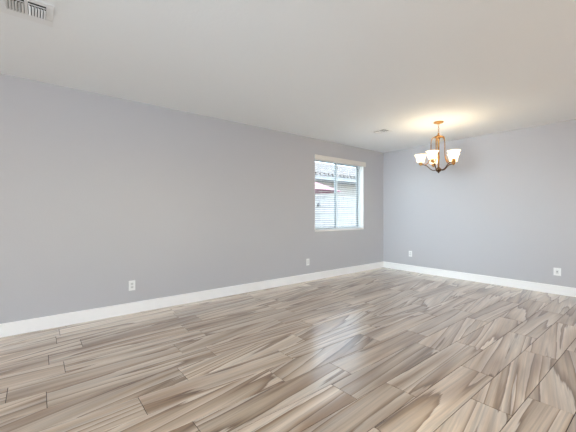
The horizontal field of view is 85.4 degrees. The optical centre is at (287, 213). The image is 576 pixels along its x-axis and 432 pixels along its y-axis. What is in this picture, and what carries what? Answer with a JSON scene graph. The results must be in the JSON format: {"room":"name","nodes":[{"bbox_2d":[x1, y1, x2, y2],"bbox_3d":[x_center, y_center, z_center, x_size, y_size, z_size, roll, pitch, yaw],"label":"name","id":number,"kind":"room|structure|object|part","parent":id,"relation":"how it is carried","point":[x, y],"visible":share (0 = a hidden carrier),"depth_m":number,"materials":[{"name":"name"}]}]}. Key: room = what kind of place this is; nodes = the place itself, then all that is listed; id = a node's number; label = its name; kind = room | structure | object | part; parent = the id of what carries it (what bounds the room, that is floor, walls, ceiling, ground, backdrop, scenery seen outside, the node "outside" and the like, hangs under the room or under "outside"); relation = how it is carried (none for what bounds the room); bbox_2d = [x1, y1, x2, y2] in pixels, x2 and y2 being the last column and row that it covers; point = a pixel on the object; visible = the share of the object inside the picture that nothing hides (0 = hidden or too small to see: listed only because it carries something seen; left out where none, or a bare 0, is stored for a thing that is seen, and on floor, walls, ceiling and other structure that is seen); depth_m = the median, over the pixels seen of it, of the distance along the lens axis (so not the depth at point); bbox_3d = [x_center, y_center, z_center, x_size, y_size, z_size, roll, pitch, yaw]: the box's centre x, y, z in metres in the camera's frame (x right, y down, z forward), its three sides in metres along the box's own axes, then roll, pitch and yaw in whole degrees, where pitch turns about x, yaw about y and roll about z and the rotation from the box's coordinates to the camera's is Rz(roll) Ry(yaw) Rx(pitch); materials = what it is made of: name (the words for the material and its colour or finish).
{"room":"empty living room","nodes":[
{"label":"empty living room","id":0,"kind":"room"},
{"bbox_2d":[0,74,382,323],"bbox_3d":[-2.313,-0.044,3.896,11.990,2.823,0.160,0,0,-39],"label":"wall","id":1,"kind":"structure","parent":0,"point":[99,193],"depth_m":4.13,"materials":[{"name":"grey paint"}]},
{"bbox_2d":[129,280,134,290],"bbox_3d":[-2.013,0.929,4.029,0.078,0.128,0.009,0,0,-39],"label":"wall outlet","id":2,"kind":"object","parent":1,"relation":"attached to","point":[131,283],"visible":1,"depth_m":4.03,"materials":[{"name":"white plastic"}]},
{"bbox_2d":[0,261,383,337],"bbox_3d":[-2.258,1.217,3.827,11.670,0.140,0.016,0,0,-39],"label":"baseboard","id":3,"kind":"structure","parent":1,"relation":"attached to","point":[53,321],"depth_m":4.20,"materials":[{"name":"white paint"}]},
{"bbox_2d":[315,160,363,231],"bbox_3d":[1.062,-0.374,6.599,1.517,1.457,0.164,0,0,-39],"label":"window","id":4,"kind":"structure","parent":1,"relation":"in","point":[359,184],"depth_m":7.01,"materials":[{"name":"white plastic"}]},
{"bbox_3d":[0.754,-0.381,6.397,0.712,1.381,0.022,0,0,-39],"label":"sliding sash","id":5,"kind":"part","parent":4,"relation":"part of","materials":[{"name":"grey"}]},
{"bbox_3d":[1.084,0.342,6.571,1.507,0.024,0.093,0,0,-39],"label":"sill","id":6,"kind":"part","parent":4,"relation":"part of","materials":[{"name":"white paint"}]},
{"bbox_2d":[315,154,365,229],"bbox_3d":[1.110,-0.411,6.569,1.569,1.474,0.098,0,0,-39],"label":"window blind","id":7,"kind":"object","parent":4,"relation":"attached to","point":[317,157],"visible":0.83,"depth_m":6.47,"materials":[{"name":"white plastic"}]},
{"bbox_3d":[1.081,0.319,6.575,1.483,0.014,0.050,0,0,-39],"label":"rail","id":8,"kind":"part","parent":7,"relation":"part of","materials":[{"name":"white plastic"}]},
{"bbox_3d":[1.032,-0.381,6.636,1.507,1.445,0.070,0,0,-39],"label":"frame","id":9,"kind":"part","parent":4,"relation":"part of","materials":[{"name":"white plastic"}]},
{"bbox_3d":[1.287,-0.381,6.855,0.772,1.381,0.022,0,0,-39],"label":"fixed sash","id":10,"kind":"part","parent":4,"relation":"part of","materials":[{"name":"grey"}]},
{"bbox_2d":[0,267,575,431],"bbox_3d":[0.118,1.327,0.868,11.670,0.080,7.606,0,0,-39],"label":"floor","id":11,"kind":"structure","parent":0,"point":[383,349],"depth_m":2.70,"materials":[{"name":"beige wood"}]},
{"bbox_2d":[0,0,575,152],"bbox_3d":[0.306,-1.516,0.634,11.990,0.120,8.526,0,0,-39],"label":"ceiling","id":12,"kind":"structure","parent":0,"point":[336,71],"depth_m":2.97,"materials":[{"name":"white paint"}]},
{"bbox_2d":[0,0,53,26],"bbox_3d":[-1.859,-1.448,2.217,0.310,0.014,0.315,0,0,-39],"label":"ceiling vent","id":13,"kind":"object","parent":12,"relation":"in","point":[36,11],"visible":1,"depth_m":2.23,"materials":[{"name":"white metal"}]},
{"bbox_2d":[371,128,392,134],"bbox_3d":[1.659,-1.448,5.530,0.270,0.014,0.320,0,0,-39],"label":"ceiling vent","id":14,"kind":"object","parent":12,"relation":"in","point":[380,131],"visible":1,"depth_m":5.53,"materials":[{"name":"white metal"}]},
{"bbox_2d":[415,121,460,172],"bbox_3d":[2.390,-1.047,4.953,0.673,0.818,0.684,0,0,-39],"label":"chandelier","id":15,"kind":"object","parent":12,"relation":"hanging from","point":[453,155],"visible":1,"depth_m":4.93,"materials":[{"name":"brown metal"}]},
{"bbox_3d":[2.164,-0.891,5.089,0.188,0.127,0.188,0,0,-39],"label":"lamp shade","id":16,"kind":"part","parent":15,"relation":"part of","materials":[{"name":"white glass"}]},
{"bbox_3d":[2.212,-0.891,4.785,0.188,0.127,0.188,0,0,-39],"label":"lamp shade","id":17,"kind":"part","parent":15,"relation":"part of","materials":[{"name":"white glass"}]},
{"bbox_3d":[2.516,-0.891,4.737,0.188,0.127,0.188,0,0,-39],"label":"lamp shade","id":18,"kind":"part","parent":15,"relation":"part of","materials":[{"name":"white glass"}]},
{"bbox_2d":[383,119,575,287],"bbox_3d":[4.731,-0.044,4.570,0.160,2.823,7.606,0,0,-39],"label":"wall","id":19,"kind":"structure","parent":0,"point":[506,208],"depth_m":5.70,"materials":[{"name":"grey paint"}]},
{"bbox_2d":[384,261,575,296],"bbox_3d":[4.667,1.217,4.509,0.016,0.140,7.590,0,0,-39],"label":"baseboard","id":20,"kind":"structure","parent":19,"relation":"attached to","point":[541,287],"depth_m":5.70,"materials":[{"name":"white paint"}]},
{"bbox_2d":[553,268,560,275],"bbox_3d":[4.294,0.930,4.979,0.009,0.122,0.092,0,0,-39],"label":"wall jack","id":21,"kind":"object","parent":19,"relation":"attached to","point":[556,271],"visible":1,"depth_m":4.97,"materials":[{"name":"white plastic"}]},
{"label":"outside","id":22,"kind":"structure","parent":0,"visible":0},
{"bbox_3d":[0.770,1.537,7.029,42.000,0.200,38.000,0,0,-39],"label":"ground","id":23,"kind":"structure","parent":22,"visible":0},
{"bbox_2d":[315,182,340,193],"bbox_3d":[0.406,0.146,9.879,2.348,2.582,2.348,0,0,29],"label":"patio umbrella","id":24,"kind":"object","parent":23,"relation":"on","point":[320,188],"visible":0.04,"depth_m":9.89,"materials":[{"name":"red fabric"}]},
{"bbox_2d":[315,195,355,226],"bbox_3d":[3.356,0.462,10.996,20.000,1.950,0.174,0,0,-39],"label":"wall","id":25,"kind":"structure","parent":23,"relation":"on","point":[346,209],"depth_m":9.42,"materials":[{"name":"concrete"}]},
{"bbox_2d":[315,162,355,196],"bbox_3d":[1.899,-0.500,13.606,17.005,3.875,2.578,0,0,-39],"label":"neighbouring house","id":26,"kind":"structure","parent":23,"relation":"on","point":[348,191],"depth_m":12.81,"materials":[{"name":"grey paint"}]}
]}

